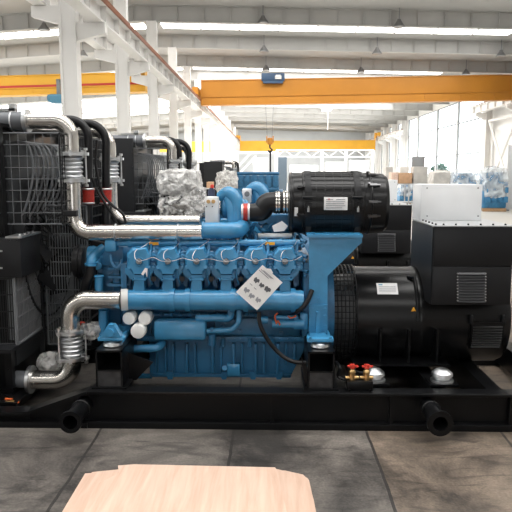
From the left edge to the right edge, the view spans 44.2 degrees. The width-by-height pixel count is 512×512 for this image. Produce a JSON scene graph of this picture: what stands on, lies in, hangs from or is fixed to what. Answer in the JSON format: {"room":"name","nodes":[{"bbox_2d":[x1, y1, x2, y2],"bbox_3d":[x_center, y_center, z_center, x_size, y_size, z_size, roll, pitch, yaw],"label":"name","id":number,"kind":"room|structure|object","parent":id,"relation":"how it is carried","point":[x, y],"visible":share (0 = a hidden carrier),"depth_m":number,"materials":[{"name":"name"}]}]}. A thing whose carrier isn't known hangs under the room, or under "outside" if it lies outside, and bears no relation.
{"room":"factory hall","nodes":[
{"label":"factory hall","id":0,"kind":"room"},
{"bbox_2d":[0,183,511,511],"bbox_3d":[-6.419,-4.464,48.993,49.000,0.200,126.000,0,8,1],"label":"floor","id":1,"kind":"structure","parent":0,"point":[41,469],"depth_m":4.36,"materials":[{"name":"concrete"}]},
{"bbox_2d":[31,0,106,118],"bbox_3d":[-4.986,-4.696,17.043,1.960,8.705,0.640,0,8,1],"label":"steel column","id":2,"kind":"structure","parent":1,"relation":"on","point":[72,32],"depth_m":16.75,"materials":[{"name":"white metal"}]},
{"bbox_2d":[94,0,149,134],"bbox_3d":[-4.851,-5.502,23.088,1.960,8.705,0.640,0,8,1],"label":"steel column","id":3,"kind":"structure","parent":1,"relation":"on","point":[124,69],"depth_m":22.77,"materials":[{"name":"white metal"}]},
{"bbox_2d":[131,20,174,211],"bbox_3d":[-4.717,-6.308,29.133,1.960,8.705,0.640,0,8,1],"label":"steel column","id":4,"kind":"structure","parent":1,"relation":"on","point":[155,90],"depth_m":28.80,"materials":[{"name":"white metal"}]},
{"bbox_2d":[159,47,190,149],"bbox_3d":[-4.582,-7.114,35.178,1.960,8.705,0.640,0,8,1],"label":"steel column","id":5,"kind":"structure","parent":1,"relation":"on","point":[175,104],"depth_m":34.85,"materials":[{"name":"white metal"}]},
{"bbox_2d":[62,469,313,511],"bbox_3d":[-0.382,1.465,3.730,1.474,0.007,0.881,0,8,1],"label":"plywood sheet","id":6,"kind":"object","parent":1,"relation":"on","point":[84,479],"visible":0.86,"depth_m":3.85,"materials":[{"name":"beige wood"}]},
{"bbox_2d":[69,469,315,511],"bbox_3d":[-0.363,1.467,3.651,1.426,0.007,1.007,0,8,1],"label":"plywood sheet","id":7,"kind":"object","parent":6,"relation":"on","point":[296,489],"visible":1,"depth_m":3.85,"materials":[{"name":"beige wood"}]},
{"bbox_2d":[84,464,286,511],"bbox_3d":[-0.387,1.458,3.660,1.217,0.007,1.047,0,8,1],"label":"table top","id":8,"kind":"object","parent":7,"relation":"on","point":[136,487],"visible":1,"depth_m":3.84,"materials":[{"name":"beige wood"}]},
{"bbox_2d":[178,66,202,159],"bbox_3d":[-4.448,-7.920,41.223,1.960,8.705,0.640,0,8,1],"label":"steel column","id":9,"kind":"structure","parent":1,"relation":"on","point":[188,114],"depth_m":40.90,"materials":[{"name":"white metal"}]},
{"bbox_2d":[192,80,211,169],"bbox_3d":[-4.314,-8.726,47.268,1.960,8.705,0.640,0,8,1],"label":"steel column","id":10,"kind":"structure","parent":1,"relation":"on","point":[197,83],"depth_m":47.01,"materials":[{"name":"white metal"}]},
{"bbox_2d":[203,106,217,161],"bbox_3d":[-4.179,-9.532,53.313,1.960,8.705,0.640,0,8,1],"label":"steel column","id":11,"kind":"structure","parent":1,"relation":"on","point":[207,127],"depth_m":53.06,"materials":[{"name":"white metal"}]},
{"bbox_2d":[208,184,214,195],"bbox_3d":[-1.407,-1.488,20.015,0.230,1.558,0.230,0,8,1],"label":"gas cylinder","id":12,"kind":"object","parent":1,"relation":"on","point":[211,192],"visible":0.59,"depth_m":19.86,"materials":[{"name":"blue metal"}]},
{"bbox_2d":[202,106,222,159],"bbox_3d":[-4.045,-10.338,59.358,1.960,8.705,0.640,0,8,1],"label":"steel column","id":13,"kind":"structure","parent":1,"relation":"on","point":[214,132],"depth_m":59.08,"materials":[{"name":"white metal"}]},
{"bbox_2d":[209,106,227,159],"bbox_3d":[-3.911,-11.144,65.403,1.960,8.705,0.640,0,8,1],"label":"steel column","id":14,"kind":"structure","parent":1,"relation":"on","point":[218,136],"depth_m":65.10,"materials":[{"name":"white metal"}]},
{"bbox_2d":[215,111,230,168],"bbox_3d":[-3.776,-11.950,71.448,1.960,8.705,0.640,0,8,1],"label":"steel column","id":15,"kind":"structure","parent":1,"relation":"on","point":[222,140],"depth_m":71.14,"materials":[{"name":"white metal"}]},
{"bbox_2d":[224,116,233,169],"bbox_3d":[-3.642,-12.756,77.493,1.960,8.705,0.640,0,8,1],"label":"steel column","id":16,"kind":"structure","parent":1,"relation":"on","point":[225,117],"depth_m":77.18,"materials":[{"name":"white metal"}]},
{"bbox_2d":[228,120,236,166],"bbox_3d":[-3.508,-13.562,83.538,1.960,8.705,0.640,0,8,1],"label":"steel column","id":17,"kind":"structure","parent":1,"relation":"on","point":[229,121],"depth_m":83.23,"materials":[{"name":"white metal"}]},
{"bbox_2d":[26,0,209,124],"bbox_3d":[-4.819,-12.472,57.981,0.400,0.640,102.000,0,8,1],"label":"beam","id":18,"kind":"structure","parent":17,"relation":"on","point":[104,42],"depth_m":22.35,"materials":[{"name":"white metal"}]},
{"bbox_2d":[0,72,147,103],"bbox_3d":[-17.184,-8.424,30.036,24.020,2.479,3.000,0,8,1],"label":"crane","id":19,"kind":"object","parent":18,"relation":"attached to","point":[49,85],"visible":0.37,"depth_m":29.60,"materials":[{"name":"orange paint"}]},
{"bbox_2d":[64,0,239,145],"bbox_3d":[-3.285,-12.042,58.004,0.470,0.640,102.000,0,8,1],"label":"beam","id":20,"kind":"structure","parent":17,"relation":"on","point":[120,31],"depth_m":21.51,"materials":[{"name":"white metal"}]},
{"bbox_2d":[231,124,238,167],"bbox_3d":[-3.374,-14.368,89.583,1.960,8.705,0.640,0,8,1],"label":"steel column","id":21,"kind":"structure","parent":1,"relation":"on","point":[232,125],"depth_m":89.27,"materials":[{"name":"white metal"}]},
{"bbox_2d":[62,130,411,292],"bbox_3d":[-0.150,-0.447,8.662,5.520,2.497,2.160,0,8,1],"label":"diesel generator","id":22,"kind":"object","parent":1,"relation":"on","point":[179,189],"visible":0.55,"depth_m":8.34,"materials":[{"name":"blue paint"}]},
{"bbox_2d":[234,127,239,160],"bbox_3d":[-3.239,-15.174,95.628,1.960,8.705,0.640,0,8,1],"label":"steel column","id":23,"kind":"structure","parent":1,"relation":"on","point":[237,147],"depth_m":95.33,"materials":[{"name":"white metal"}]},
{"bbox_2d":[199,159,282,199],"bbox_3d":[0.250,-2.843,26.633,5.520,2.497,2.331,0,8,1],"label":"generator set","id":24,"kind":"object","parent":1,"relation":"on","point":[214,171],"visible":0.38,"depth_m":26.18,"materials":[{"name":"blue paint"}]},
{"bbox_2d":[0,104,511,435],"bbox_3d":[-0.222,-0.014,5.412,5.520,2.497,2.160,0,8,1],"label":"diesel generator","id":25,"kind":"object","parent":1,"relation":"on","point":[160,290],"visible":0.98,"depth_m":5.18,"materials":[{"name":"black paint"}]},
{"bbox_2d":[36,351,61,369],"bbox_3d":[-1.809,0.931,5.513,0.217,0.216,0.250,0,8,1],"label":"plastic bag","id":26,"kind":"object","parent":25,"relation":"attached to","point":[45,361],"visible":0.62,"depth_m":5.42,"materials":[{"name":"white"}]},
{"bbox_2d":[80,321,100,340],"bbox_3d":[-1.389,0.631,5.283,0.206,0.170,0.179,0,8,1],"label":"plastic bag","id":27,"kind":"object","parent":25,"relation":"attached to","point":[93,328],"visible":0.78,"depth_m":5.22,"materials":[{"name":"white plastic"}]},
{"bbox_2d":[236,265,281,309],"bbox_3d":[0.026,0.255,5.035,0.372,0.370,0.009,0,8,1],"label":"sheet","id":28,"kind":"object","parent":25,"relation":"attached to","point":[260,286],"visible":1,"depth_m":5.04,"materials":[{"name":"white paper"}]},
{"bbox_2d":[236,151,276,171],"bbox_3d":[0.047,-8.221,61.467,4.069,3.950,0.240,0,8,1],"label":"steel frame","id":29,"kind":"object","parent":1,"relation":"on","point":[249,153],"visible":0.61,"depth_m":61.17,"materials":[{"name":"white paint"}]},
{"bbox_2d":[253,158,267,171],"bbox_3d":[0.533,-9.678,73.865,1.742,3.562,1.020,0,8,1],"label":"tall cabinet","id":30,"kind":"object","parent":1,"relation":"on","point":[259,164],"visible":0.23,"depth_m":73.23,"materials":[{"name":"grey metal"}]},
{"bbox_2d":[278,157,286,190],"bbox_3d":[2.752,-8.578,65.890,0.930,3.488,1.020,0,8,1],"label":"tall cabinet","id":31,"kind":"object","parent":1,"relation":"on","point":[282,161],"visible":0.77,"depth_m":65.38,"materials":[{"name":"blue"}]},
{"bbox_2d":[290,165,317,172],"bbox_3d":[5.889,-9.847,78.012,3.422,2.800,1.520,0,8,1],"label":"tall cabinet","id":32,"kind":"object","parent":1,"relation":"on","point":[293,168],"visible":0.43,"depth_m":77.12,"materials":[{"name":"grey"}]},
{"bbox_2d":[276,149,373,172],"bbox_3d":[7.540,-9.476,69.206,10.760,4.392,0.240,0,8,1],"label":"steel frame","id":33,"kind":"object","parent":1,"relation":"on","point":[345,156],"visible":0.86,"depth_m":68.93,"materials":[{"name":"white paint"}]},
{"bbox_2d":[325,162,343,170],"bbox_3d":[9.914,-10.294,79.881,2.250,3.192,1.520,0,8,1],"label":"cabinet","id":34,"kind":"object","parent":1,"relation":"on","point":[329,166],"visible":0.39,"depth_m":78.99,"materials":[{"name":"white metal"}]},
{"bbox_2d":[348,160,369,172],"bbox_3d":[13.355,-10.689,81.771,2.557,3.476,1.520,0,8,1],"label":"cabinet","id":35,"kind":"object","parent":1,"relation":"on","point":[362,166],"visible":0.45,"depth_m":80.89,"materials":[{"name":"grey metal"}]},
{"bbox_2d":[369,133,372,172],"bbox_3d":[18.055,-15.653,101.247,1.190,8.168,0.400,0,8,1],"label":"steel column","id":36,"kind":"structure","parent":1,"relation":"on","point":[370,134],"depth_m":100.90,"materials":[{"name":"white metal"}]},
{"bbox_2d":[375,130,378,172],"bbox_3d":[17.921,-14.847,95.202,1.190,8.168,0.400,0,8,1],"label":"steel column","id":37,"kind":"structure","parent":1,"relation":"on","point":[377,131],"depth_m":95.07,"materials":[{"name":"white metal"}]},
{"bbox_2d":[378,127,386,173],"bbox_3d":[17.786,-14.041,89.157,1.190,8.168,0.400,0,8,1],"label":"steel column","id":38,"kind":"structure","parent":1,"relation":"on","point":[384,142],"depth_m":89.01,"materials":[{"name":"white metal"}]},
{"bbox_2d":[370,129,403,141],"bbox_3d":[17.433,-16.787,90.716,0.400,0.640,35.000,0,8,1],"label":"beam","id":39,"kind":"structure","parent":38,"relation":"on","point":[398,132],"depth_m":81.22,"materials":[{"name":"white metal"}]},
{"bbox_2d":[236,132,380,150],"bbox_3d":[7.415,-16.351,90.492,20.360,2.645,3.000,0,8,1],"label":"crane","id":40,"kind":"object","parent":39,"relation":"on","point":[299,144],"visible":0.74,"depth_m":90.23,"materials":[{"name":"yellow metal"}]},
{"bbox_2d":[386,124,395,171],"bbox_3d":[17.652,-13.235,83.112,1.190,8.168,0.400,0,8,1],"label":"steel column","id":41,"kind":"structure","parent":1,"relation":"on","point":[392,140],"depth_m":82.88,"materials":[{"name":"white metal"}]},
{"bbox_2d":[395,120,404,166],"bbox_3d":[17.518,-12.429,77.067,1.190,8.168,0.400,0,8,1],"label":"steel column","id":42,"kind":"structure","parent":1,"relation":"on","point":[401,138],"depth_m":76.84,"materials":[{"name":"white metal"}]},
{"bbox_2d":[397,185,412,203],"bbox_3d":[9.117,-4.040,38.800,0.903,1.653,1.799,0,8,1],"label":"engine","id":43,"kind":"object","parent":1,"relation":"on","point":[400,192],"visible":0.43,"depth_m":38.11,"materials":[{"name":"blue metal"}]},
{"bbox_2d":[397,183,427,203],"bbox_3d":[8.173,-3.266,34.172,2.017,1.341,1.050,0,8,1],"label":"storage rack","id":44,"kind":"object","parent":1,"relation":"on","point":[404,184],"visible":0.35,"depth_m":33.64,"materials":[{"name":"grey metal"}]},
{"bbox_2d":[389,172,397,182],"bbox_3d":[7.421,-4.218,34.033,0.335,0.582,0.906,0,8,1],"label":"carton","id":45,"kind":"object","parent":44,"relation":"on","point":[392,175],"visible":0.68,"depth_m":33.59,"materials":[{"name":"beige cardboard"}]},
{"bbox_2d":[398,173,411,182],"bbox_3d":[7.973,-4.208,34.022,0.718,0.566,0.906,0,8,1],"label":"carton","id":46,"kind":"object","parent":44,"relation":"on","point":[402,177],"visible":0.66,"depth_m":33.58,"materials":[{"name":"cardboard"}]},
{"bbox_2d":[410,166,427,182],"bbox_3d":[8.781,-4.371,33.982,0.746,0.898,0.906,0,8,1],"label":"case","id":47,"kind":"object","parent":44,"relation":"on","point":[419,174],"visible":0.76,"depth_m":33.55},
{"bbox_2d":[427,170,450,183],"bbox_3d":[10.682,-3.945,36.467,1.466,2.082,1.787,0,8,1],"label":"engine","id":48,"kind":"object","parent":1,"relation":"on","point":[438,176],"visible":0.36,"depth_m":35.65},
{"bbox_2d":[450,166,475,183],"bbox_3d":[10.857,-3.577,33.119,1.199,2.237,1.826,0,8,1],"label":"engine","id":49,"kind":"object","parent":1,"relation":"on","point":[466,177],"visible":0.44,"depth_m":32.54,"materials":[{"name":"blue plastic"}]},
{"bbox_2d":[475,110,492,171],"bbox_3d":[16.846,-8.399,46.842,1.190,8.168,0.400,0,8,1],"label":"steel column","id":50,"kind":"structure","parent":1,"relation":"on","point":[487,139],"depth_m":46.74,"materials":[{"name":"white metal"}]},
{"bbox_2d":[476,166,508,211],"bbox_3d":[11.886,-3.422,31.847,1.346,2.266,1.766,0,8,1],"label":"engine","id":51,"kind":"object","parent":1,"relation":"on","point":[494,198],"visible":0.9,"depth_m":31.26,"materials":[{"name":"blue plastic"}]},
{"bbox_2d":[488,114,511,171],"bbox_3d":[17.084,-6.796,43.972,0.180,5.776,5.629,0,8,1],"label":"brace","id":52,"kind":"object","parent":1,"relation":"on","point":[500,155],"visible":0.79,"depth_m":44.03,"materials":[{"name":"white metal"}]},
{"bbox_2d":[506,145,511,210],"bbox_3d":[13.363,-3.966,32.020,1.261,3.300,0.700,0,8,1],"label":"panel board","id":53,"kind":"object","parent":1,"relation":"on","point":[509,158],"visible":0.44,"depth_m":31.98,"materials":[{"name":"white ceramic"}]},
{"bbox_2d":[506,104,511,110],"bbox_3d":[16.712,-7.593,40.796,1.190,8.168,0.400,0,8,1],"label":"steel column","id":54,"kind":"structure","parent":1,"relation":"on","point":[508,106],"depth_m":40.42,"materials":[{"name":"white metal"}]},
{"bbox_2d":[469,100,511,114],"bbox_3d":[16.357,-9.763,35.469,0.700,1.320,25.600,0,8,1],"label":"beam","id":55,"kind":"structure","parent":54,"relation":"attached to","point":[485,106],"depth_m":44.34,"materials":[{"name":"white metal"}]},
{"bbox_2d":[192,73,511,152],"bbox_3d":[6.292,-9.042,40.028,20.360,4.928,3.000,0,8,1],"label":"crane","id":56,"kind":"object","parent":55,"relation":"on","point":[273,89],"visible":1,"depth_m":39.54,"materials":[{"name":"orange metal"}]},
{"bbox_2d":[269,150,270,171],"bbox_3d":[0.922,-5.560,40.611,0.111,2.470,0.106,3,8,24],"label":"sling","id":57,"kind":"object","parent":56,"relation":"hanging from","point":[269,150],"visible":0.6,"depth_m":40.50,"materials":[{"name":"black paint"}]},
{"bbox_3d":[7.652,-3.505,36.674,0.485,1.154,1.050,0,8,1],"label":"table","id":58,"kind":"object","parent":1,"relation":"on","visible":0},
{"bbox_2d":[383,167,392,179],"bbox_3d":[7.636,-4.608,36.499,0.400,1.079,0.906,0,8,1],"label":"case","id":59,"kind":"object","parent":58,"relation":"on","point":[386,170],"visible":0.42,"depth_m":36.03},
{"bbox_3d":[10.249,-4.748,44.019,0.755,1.677,1.050,0,8,1],"label":"table","id":60,"kind":"object","parent":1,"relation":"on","visible":0},
{"bbox_2d":[397,167,408,172],"bbox_3d":[10.239,-5.880,43.840,0.636,0.614,0.906,0,8,1],"label":"case","id":61,"kind":"object","parent":60,"relation":"on","point":[399,169],"visible":0.6,"depth_m":43.39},
{"bbox_2d":[0,0,511,118],"bbox_3d":[-6.419,-13.103,47.841,49.000,1.770,126.000,0,8,1],"label":"ceiling","id":62,"kind":"structure","parent":0,"point":[6,6],"depth_m":33.34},
{"bbox_2d":[38,21,49,31],"bbox_3d":[-9.525,-10.587,28.266,0.540,0.921,0.540,0,8,1],"label":"pendant lamp","id":63,"kind":"object","parent":62,"relation":"hanging from","point":[43,28],"visible":0.9,"depth_m":28.18,"materials":[{"name":"grey metal"}]},
{"bbox_2d":[0,23,145,39],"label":"window","id":64,"kind":"structure","parent":62,"relation":"attached to","point":[4,36],"depth_m":32.59,"materials":[{"name":"glass"}]},
{"bbox_2d":[0,96,162,110],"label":"window","id":65,"kind":"structure","parent":62,"relation":"attached to","point":[111,101],"depth_m":61.71,"materials":[{"name":"glass"}]},
{"bbox_2d":[81,42,87,56],"bbox_3d":[-9.435,-11.366,34.315,0.540,0.970,0.540,0,8,1],"label":"pendant lamp","id":66,"kind":"object","parent":62,"relation":"hanging from","point":[83,53],"visible":0.76,"depth_m":34.26,"materials":[{"name":"grey metal"}]},
{"bbox_2d":[0,82,193,104],"bbox_3d":[-6.359,-13.367,52.850,48.900,2.410,0.300,0,8,1],"label":"ceiling beam","id":67,"kind":"structure","parent":62,"relation":"attached to","point":[3,100],"depth_m":53.12,"materials":[{"name":"metal"}]},
{"bbox_2d":[30,101,168,113],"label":"window","id":68,"kind":"structure","parent":62,"relation":"attached to","point":[142,105],"depth_m":66.61,"materials":[{"name":"glass"}]},
{"bbox_2d":[83,106,215,118],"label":"window","id":69,"kind":"structure","parent":62,"relation":"attached to","point":[87,116],"depth_m":73.63,"materials":[{"name":"glass"}]},
{"bbox_2d":[37,117,396,129],"bbox_3d":[-5.687,-17.397,83.075,48.900,2.410,0.300,0,8,1],"label":"ceiling beam","id":70,"kind":"structure","parent":62,"relation":"attached to","point":[161,122],"depth_m":82.78,"materials":[{"name":"metal"}]},
{"bbox_2d":[93,127,373,137],"bbox_3d":[-5.284,-19.815,101.210,48.900,2.410,0.300,0,8,1],"label":"ceiling beam","id":71,"kind":"structure","parent":62,"relation":"attached to","point":[238,128],"depth_m":100.88,"materials":[{"name":"metal"}]},
{"bbox_2d":[110,124,380,134],"bbox_3d":[-5.419,-19.009,95.165,48.900,2.410,0.300,0,8,1],"label":"ceiling beam","id":72,"kind":"structure","parent":62,"relation":"attached to","point":[235,125],"depth_m":94.86,"materials":[{"name":"metal"}]},
{"bbox_2d":[106,121,387,131],"bbox_3d":[-5.553,-18.203,89.120,48.900,2.410,0.300,0,8,1],"label":"ceiling beam","id":73,"kind":"structure","parent":62,"relation":"attached to","point":[232,122],"depth_m":88.82,"materials":[{"name":"metal"}]},
{"bbox_2d":[90,110,406,123],"bbox_3d":[-5.822,-16.591,77.030,48.900,2.410,0.300,0,8,1],"label":"ceiling beam","id":74,"kind":"structure","parent":62,"relation":"attached to","point":[143,118],"depth_m":76.75,"materials":[{"name":"metal"}]},
{"bbox_2d":[0,4,511,32],"bbox_3d":[-6.896,-10.143,28.670,48.900,2.410,0.300,0,8,1],"label":"ceiling beam","id":75,"kind":"structure","parent":62,"relation":"attached to","point":[138,13],"depth_m":28.36,"materials":[{"name":"metal"}]},
{"bbox_2d":[0,34,511,59],"bbox_3d":[-6.762,-10.949,34.715,48.900,2.410,0.300,0,8,1],"label":"ceiling beam","id":76,"kind":"structure","parent":62,"relation":"attached to","point":[180,41],"depth_m":34.41,"materials":[{"name":"metal"}]},
{"bbox_2d":[0,55,511,75],"bbox_3d":[-6.628,-11.755,40.760,48.900,2.410,0.300,0,8,1],"label":"ceiling beam","id":77,"kind":"structure","parent":62,"relation":"attached to","point":[209,61],"depth_m":40.43,"materials":[{"name":"metal"}]},
{"bbox_2d":[257,15,268,24],"bbox_3d":[0.312,-10.750,28.025,0.540,0.804,0.540,0,8,1],"label":"pendant lamp","id":78,"kind":"object","parent":62,"relation":"hanging from","point":[262,21],"visible":1,"depth_m":27.93,"materials":[{"name":"grey metal"}]},
{"bbox_2d":[259,45,268,52],"bbox_3d":[0.433,-11.503,34.078,0.540,0.912,0.540,0,8,1],"label":"pendant lamp","id":79,"kind":"object","parent":62,"relation":"hanging from","point":[263,49],"visible":1,"depth_m":33.98,"materials":[{"name":"grey metal"}]},
{"bbox_2d":[262,65,269,70],"bbox_3d":[0.637,-12.293,40.123,0.540,0.940,0.540,0,8,1],"label":"pendant lamp","id":80,"kind":"object","parent":62,"relation":"hanging from","point":[265,68],"visible":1,"depth_m":40.03,"materials":[{"name":"grey metal"}]},
{"bbox_2d":[177,70,450,80],"bbox_3d":[-6.493,-12.561,46.805,48.900,2.410,0.300,0,8,1],"label":"ceiling beam","id":81,"kind":"structure","parent":62,"relation":"attached to","point":[195,74],"depth_m":46.51,"materials":[{"name":"metal"}]},
{"bbox_2d":[192,67,442,74],"bbox_3d":[4.370,-13.402,45.594,17.930,0.484,1.100,0,8,1],"label":"window","id":82,"kind":"structure","parent":62,"relation":"attached to","point":[193,68],"depth_m":45.62,"materials":[{"name":"glass"}]},
{"bbox_2d":[220,106,418,115],"bbox_3d":[7.041,-16.312,70.626,22.900,1.270,0.300,0,8,1],"label":"ceiling beam","id":83,"kind":"structure","parent":62,"relation":"attached to","point":[222,108],"depth_m":70.62,"materials":[{"name":"metal"}]},
{"bbox_2d":[321,104,331,129],"bbox_3d":[5.477,-11.789,48.756,0.750,3.958,1.210,0,8,1],"label":"lamp","id":84,"kind":"object","parent":62,"relation":"hanging from","point":[327,108],"visible":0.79,"depth_m":48.84,"materials":[{"name":"white metal"}]},
{"bbox_2d":[235,103,432,110],"bbox_3d":[6.907,-15.507,64.581,22.900,1.270,0.300,0,8,1],"label":"ceiling beam","id":85,"kind":"structure","parent":62,"relation":"attached to","point":[376,106],"depth_m":64.49,"materials":[{"name":"metal"}]},
{"bbox_2d":[159,23,511,35],"bbox_3d":[4.073,-11.618,32.215,17.930,0.484,1.300,0,8,1],"label":"window","id":86,"kind":"structure","parent":62,"relation":"attached to","point":[278,28],"depth_m":32.27,"materials":[{"name":"glass"}]},
{"bbox_2d":[357,58,364,72],"bbox_3d":[6.675,-12.132,40.011,0.540,0.940,0.540,0,8,1],"label":"pendant lamp","id":87,"kind":"object","parent":62,"relation":"hanging from","point":[361,70],"visible":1,"depth_m":39.93,"materials":[{"name":"grey metal"}]},
{"bbox_2d":[372,37,381,54],"bbox_3d":[6.530,-11.349,33.963,0.540,0.895,0.540,0,8,1],"label":"pendant lamp","id":88,"kind":"object","parent":62,"relation":"hanging from","point":[376,51],"visible":1,"depth_m":33.87,"materials":[{"name":"grey metal"}]},
{"bbox_2d":[393,8,404,28],"bbox_3d":[6.344,-10.572,27.915,0.540,0.839,0.540,0,8,1],"label":"pendant lamp","id":89,"kind":"object","parent":62,"relation":"hanging from","point":[399,24],"visible":1,"depth_m":27.83,"materials":[{"name":"grey metal"}]},
{"bbox_2d":[400,102,449,104],"bbox_3d":[6.772,-14.700,58.536,22.900,1.270,0.300,0,8,1],"label":"ceiling beam","id":90,"kind":"structure","parent":62,"relation":"attached to","point":[445,103],"depth_m":58.36,"materials":[{"name":"metal"}]},
{"bbox_2d":[461,60,469,74],"bbox_3d":[13.309,-11.961,39.886,0.540,0.926,0.540,0,8,1],"label":"pendant lamp","id":91,"kind":"object","parent":62,"relation":"hanging from","point":[466,72],"visible":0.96,"depth_m":39.83,"materials":[{"name":"grey metal"}]},
{"bbox_2d":[496,40,505,56],"bbox_3d":[13.174,-11.172,33.839,0.540,0.892,0.540,0,8,1],"label":"pendant lamp","id":92,"kind":"object","parent":62,"relation":"hanging from","point":[501,53],"visible":1,"depth_m":33.77,"materials":[{"name":"grey metal"}]},
{"bbox_2d":[147,130,364,182],"bbox_3d":[-5.103,-17.963,110.888,48.850,10.200,0.300,0,8,1],"label":"wall","id":93,"kind":"structure","parent":0,"point":[246,135],"depth_m":110.34,"materials":[{"name":"white paint"}]},
{"bbox_2d":[411,157,424,166],"bbox_3d":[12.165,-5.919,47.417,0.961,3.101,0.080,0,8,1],"label":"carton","id":94,"kind":"object","parent":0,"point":[416,161],"visible":0.45,"depth_m":47.23,"materials":[{"name":"grey cardboard"}]},
{"bbox_2d":[365,74,511,186],"bbox_3d":[17.800,-9.251,47.817,0.250,9.600,126.000,0,8,1],"label":"wall","id":95,"kind":"structure","parent":0,"point":[502,127],"depth_m":56.14,"materials":[{"name":"white paint"}]},
{"bbox_2d":[389,127,390,166],"bbox_3d":[18.652,-14.216,86.188,0.110,6.940,4.200,0,8,1],"label":"window","id":96,"kind":"structure","parent":95,"relation":"in","point":[390,127],"depth_m":88.17,"materials":[{"name":"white glass"}]},
{"bbox_2d":[397,123,400,166],"bbox_3d":[18.518,-13.410,80.143,0.110,6.940,4.200,0,8,1],"label":"window","id":97,"kind":"structure","parent":95,"relation":"in","point":[400,123],"depth_m":82.12,"materials":[{"name":"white glass"}]},
{"bbox_2d":[407,118,415,166],"bbox_3d":[18.384,-12.604,74.098,0.110,6.940,4.200,0,8,1],"label":"window","id":98,"kind":"structure","parent":95,"relation":"in","point":[414,118],"depth_m":75.91,"materials":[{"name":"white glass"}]},
{"bbox_2d":[417,110,436,157],"bbox_3d":[18.231,-11.689,67.235,0.110,6.940,8.050,0,8,1],"label":"window","id":99,"kind":"structure","parent":95,"relation":"in","point":[435,110],"depth_m":69.68,"materials":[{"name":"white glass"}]},
{"bbox_2d":[436,103,456,169],"bbox_3d":[18.064,-10.684,59.704,0.110,6.940,6.850,0,8,1],"label":"window","id":100,"kind":"structure","parent":95,"relation":"in","point":[454,103],"depth_m":62.64,"materials":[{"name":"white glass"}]},
{"bbox_2d":[456,102,480,180],"bbox_3d":[17.910,-9.763,52.791,0.110,6.940,6.800,0,8,1],"label":"window","id":101,"kind":"structure","parent":95,"relation":"in","point":[459,102],"depth_m":55.78,"materials":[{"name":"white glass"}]},
{"bbox_3d":[-28.393,-11.798,58.595,0.400,0.640,102.000,0,8,1],"label":"beam","id":102,"kind":"structure","parent":0,"visible":0},
{"bbox_2d":[160,141,220,151],"bbox_3d":[-16.056,-15.233,83.090,23.920,3.005,3.000,0,8,1],"label":"crane","id":103,"kind":"object","parent":102,"relation":"on","point":[193,142],"visible":0.03,"depth_m":82.70,"materials":[{"name":"yellow metal"}]},
{"label":"outside","id":104,"kind":"structure","parent":0,"visible":0},
{"bbox_3d":[16.097,-4.209,49.536,210.000,0.350,260.000,0,8,1],"label":"ground","id":105,"kind":"structure","parent":104,"visible":0},
{"bbox_2d":[430,163,449,170],"bbox_3d":[28.730,-12.762,98.536,3.041,3.567,2.822,0,8,1],"label":"tree","id":106,"kind":"object","parent":105,"relation":"on","point":[441,166],"visible":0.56,"depth_m":97.79,"materials":[{"name":"green plant"}]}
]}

